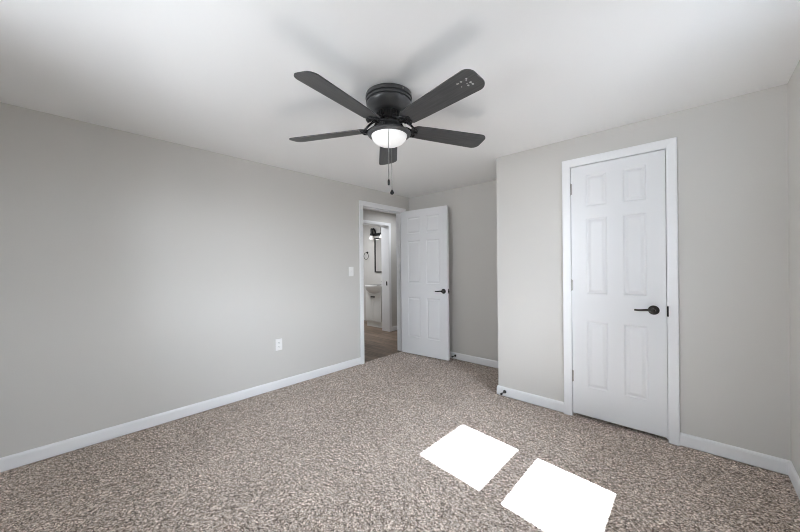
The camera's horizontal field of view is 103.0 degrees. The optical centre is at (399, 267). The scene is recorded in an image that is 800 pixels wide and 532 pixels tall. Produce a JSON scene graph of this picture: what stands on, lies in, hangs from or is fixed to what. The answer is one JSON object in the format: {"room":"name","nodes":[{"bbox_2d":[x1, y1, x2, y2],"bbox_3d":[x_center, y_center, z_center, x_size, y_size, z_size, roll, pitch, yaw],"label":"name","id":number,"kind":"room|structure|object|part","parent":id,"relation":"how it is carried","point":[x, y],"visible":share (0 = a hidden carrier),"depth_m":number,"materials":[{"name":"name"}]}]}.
{"room":"empty bedroom","nodes":[
{"label":"empty bedroom","id":0,"kind":"room"},
{"bbox_2d":[0,102,408,472],"bbox_3d":[-0.573,0.133,4.100,0.115,2.346,6.950,-1,0,43],"label":"wall","id":1,"kind":"structure","parent":0,"point":[141,276],"depth_m":2.50,"materials":[{"name":"grey paint"}]},
{"bbox_2d":[0,357,360,471],"bbox_3d":[-1.653,1.208,2.823,0.013,0.083,3.394,-1,0,43],"label":"baseboard","id":2,"kind":"structure","parent":1,"relation":"attached to","point":[12,461],"depth_m":2.49,"materials":[{"name":"white wood"}]},
{"bbox_2d":[275,338,281,350],"bbox_3d":[-1.246,0.797,3.273,0.008,0.117,0.072,-1,0,43],"label":"wall outlet","id":3,"kind":"object","parent":1,"relation":"attached to","point":[278,342],"visible":1,"depth_m":3.27,"materials":[{"name":"white plastic"}]},
{"bbox_2d":[349,267,353,275],"bbox_3d":[-0.606,0.054,3.968,0.018,0.117,0.072,-1,0,43],"label":"light switch","id":4,"kind":"object","parent":1,"relation":"attached to","point":[351,272],"visible":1,"depth_m":3.97,"materials":[{"name":"white plastic"}]},
{"bbox_2d":[359,200,405,364],"bbox_3d":[-0.258,0.196,4.440,0.149,2.111,0.888,-1,0,43],"label":"door frame","id":5,"kind":"structure","parent":1,"relation":"attached to","point":[362,204],"depth_m":4.38,"materials":[{"name":"white wood"}]},
{"bbox_2d":[401,205,449,360],"bbox_3d":[0.334,0.210,4.400,0.782,2.030,0.142,-1,0,38],"label":"door","id":6,"kind":"structure","parent":1,"relation":"in","point":[424,232],"depth_m":4.36,"materials":[{"name":"white paint"}]},
{"bbox_2d":[363,225,381,320],"bbox_3d":[-0.681,0.139,7.431,2.010,2.356,0.100,-1,0,43],"label":"wall","id":7,"kind":"structure","parent":0,"point":[371,277],"depth_m":7.39,"materials":[{"name":"grey paint"}]},
{"bbox_2d":[369,228,380,238],"bbox_3d":[-0.386,-0.762,6.986,0.800,0.252,0.154,-1,0,43],"label":"vanity light","id":8,"kind":"object","parent":7,"relation":"attached to","point":[372,234],"visible":0.5,"depth_m":7.17,"materials":[{"name":"black metal"}]},
{"bbox_2d":[374,238,381,272],"bbox_3d":[-0.374,-0.271,7.060,0.550,0.780,0.024,-1,0,43],"label":"wall mirror","id":9,"kind":"object","parent":7,"relation":"attached to","point":[377,241],"visible":0.48,"depth_m":7.18,"materials":[{"name":"black mirror"}]},
{"bbox_2d":[363,209,396,326],"bbox_3d":[-0.547,0.138,5.946,0.200,2.356,4.200,-1,0,43],"label":"wall","id":10,"kind":"structure","parent":0,"point":[370,215],"depth_m":6.24,"materials":[{"name":"grey paint"}]},
{"bbox_2d":[363,220,391,331],"bbox_3d":[-0.537,0.203,5.945,0.215,2.101,0.856,-1,0,43],"label":"door frame","id":11,"kind":"structure","parent":10,"relation":"attached to","point":[385,227],"depth_m":6.19,"materials":[{"name":"white wood"}]},
{"bbox_2d":[0,0,799,213],"bbox_3d":[-0.449,-1.071,3.975,7.054,0.060,6.950,-1,0,43],"label":"ceiling","id":12,"kind":"structure","parent":0,"point":[217,76],"depth_m":1.66,"materials":[{"name":"white paint"}]},
{"bbox_2d":[289,69,484,194],"bbox_3d":[-0.062,-0.756,1.899,1.276,0.578,1.279,-1,0,43],"label":"ceiling fan","id":13,"kind":"object","parent":12,"relation":"hanging from","point":[389,105],"visible":1,"depth_m":1.82,"materials":[{"name":"black metal"}]},
{"bbox_3d":[-0.455,-0.843,2.042,0.531,0.006,0.146,-1,12,15],"label":"blade","id":14,"kind":"part","parent":13,"relation":"part of","materials":[{"name":"laminate"}]},
{"bbox_3d":[-0.287,-0.845,1.599,0.146,0.006,0.531,14,8,32],"label":"blade","id":15,"kind":"part","parent":13,"relation":"part of","materials":[{"name":"laminate"}]},
{"bbox_3d":[-0.067,-0.903,1.936,0.157,0.068,0.157,-1,0,43],"label":"motor","id":16,"kind":"part","parent":13,"relation":"part of","materials":[{"name":"black metal"}]},
{"bbox_3d":[-0.086,-0.847,2.338,0.146,0.006,0.531,-13,1,-3],"label":"blade","id":17,"kind":"part","parent":13,"relation":"part of","materials":[{"name":"black wood"}]},
{"bbox_3d":[-0.066,-0.655,1.824,0.005,0.308,0.004,-1,0,43],"label":"pull chain","id":18,"kind":"part","parent":13,"relation":"part of","materials":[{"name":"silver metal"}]},
{"bbox_3d":[-0.066,-0.771,1.936,0.216,0.070,0.216,-1,0,43],"label":"lamp shade","id":19,"kind":"part","parent":13,"relation":"part of","materials":[{"name":"white glass"}]},
{"bbox_3d":[0.186,-0.850,1.622,0.146,0.006,0.531,15,-10,-38],"label":"blade","id":20,"kind":"part","parent":13,"relation":"part of","materials":[{"name":"laminate"}]},
{"bbox_3d":[0.310,-0.851,2.079,0.531,0.006,0.146,-1,-12,-21],"label":"blade","id":21,"kind":"part","parent":13,"relation":"part of","materials":[{"name":"black wood"}]},
{"bbox_2d":[0,320,799,531],"bbox_3d":[-0.426,1.280,3.975,7.054,0.070,6.950,-1,0,43],"label":"floor","id":22,"kind":"structure","parent":0,"point":[401,441],"depth_m":1.92,"materials":[{"name":"beige carpet"}]},
{"bbox_2d":[364,281,381,327],"bbox_3d":[-0.458,0.740,6.781,0.494,1.026,0.549,-1,0,43],"label":"bathroom vanity","id":23,"kind":"object","parent":22,"relation":"on","point":[373,292],"visible":0.69,"depth_m":6.63,"materials":[{"name":"white paint"}]},
{"bbox_3d":[-0.642,0.860,6.752,0.228,0.540,0.021,-1,0,43],"label":"cabinet door","id":24,"kind":"part","parent":23,"relation":"part of","materials":[{"name":"white paint"}]},
{"bbox_2d":[364,281,381,292],"bbox_3d":[-0.462,0.395,6.780,0.494,0.336,0.547,-1,0,43],"label":"sink basin","id":25,"kind":"object","parent":23,"relation":"in","point":[375,288],"depth_m":6.57,"materials":[{"name":"white ceramic"}]},
{"bbox_3d":[-0.470,0.858,6.593,0.228,0.540,0.021,-1,0,43],"label":"cabinet door","id":26,"kind":"part","parent":23,"relation":"part of","materials":[{"name":"white paint"}]},
{"bbox_2d":[409,180,497,367],"bbox_3d":[1.526,0.112,3.596,3.654,2.346,0.100,-1,0,43],"label":"wall","id":27,"kind":"structure","parent":0,"point":[472,209],"depth_m":4.08,"materials":[{"name":"grey paint"}]},
{"bbox_2d":[450,351,497,367],"bbox_3d":[0.799,1.183,4.199,1.753,0.083,0.013,-1,0,43],"label":"baseboard","id":28,"kind":"structure","parent":27,"relation":"attached to","point":[487,362],"depth_m":4.04,"materials":[{"name":"white wood"}]},
{"bbox_2d":[496,84,790,474],"bbox_3d":[1.851,0.109,2.730,1.801,2.346,0.732,-1,0,43],"label":"wall","id":29,"kind":"structure","parent":0,"point":[732,153],"depth_m":2.08,"materials":[{"name":"grey paint"}]},
{"bbox_2d":[497,385,563,411],"bbox_3d":[1.407,1.177,3.140,0.602,0.083,0.745,-1,0,43],"label":"baseboard","id":30,"kind":"structure","parent":29,"relation":"attached to","point":[549,403],"depth_m":2.84,"materials":[{"name":"white wood"}]},
{"bbox_2d":[570,150,667,437],"bbox_3d":[1.631,0.189,2.429,0.621,2.019,0.088,-1,0,43],"label":"door","id":31,"kind":"structure","parent":29,"relation":"in","point":[619,279],"depth_m":2.40,"materials":[{"name":"white paint"},{"name":"matte black metal"}]},
{"bbox_3d":[1.757,0.308,2.283,0.122,0.026,0.044,-1,0,43],"label":"lever","id":32,"kind":"part","parent":31,"relation":"part of","materials":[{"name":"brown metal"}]},
{"bbox_3d":[1.810,0.307,2.269,0.067,0.067,0.012,-1,0,43],"label":"handle","id":33,"kind":"part","parent":31,"relation":"part of","materials":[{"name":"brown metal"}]},
{"bbox_2d":[562,137,679,445],"bbox_3d":[1.674,0.169,2.461,0.728,2.110,0.134,-1,0,43],"label":"door frame","id":34,"kind":"structure","parent":29,"relation":"attached to","point":[669,145],"depth_m":2.21,"materials":[{"name":"white wood"}]},
{"bbox_2d":[680,432,789,474],"bbox_3d":[2.093,1.170,2.010,0.486,0.083,0.013,-1,0,43],"label":"baseboard","id":35,"kind":"structure","parent":29,"relation":"attached to","point":[765,461],"depth_m":1.99,"materials":[{"name":"white wood"}]},
{"bbox_2d":[787,60,799,477],"bbox_3d":[1.315,0.114,0.746,0.100,2.346,4.577,-1,0,43],"label":"wall","id":36,"kind":"structure","parent":0,"point":[793,85],"depth_m":1.74,"materials":[{"name":"grey paint"}]},
{"bbox_2d":[788,461,799,499],"bbox_3d":[1.036,1.181,0.515,0.013,0.083,3.645,-1,0,43],"label":"baseboard","id":37,"kind":"structure","parent":36,"relation":"attached to","point":[792,474],"depth_m":1.75,"materials":[{"name":"white wood"}]}
]}

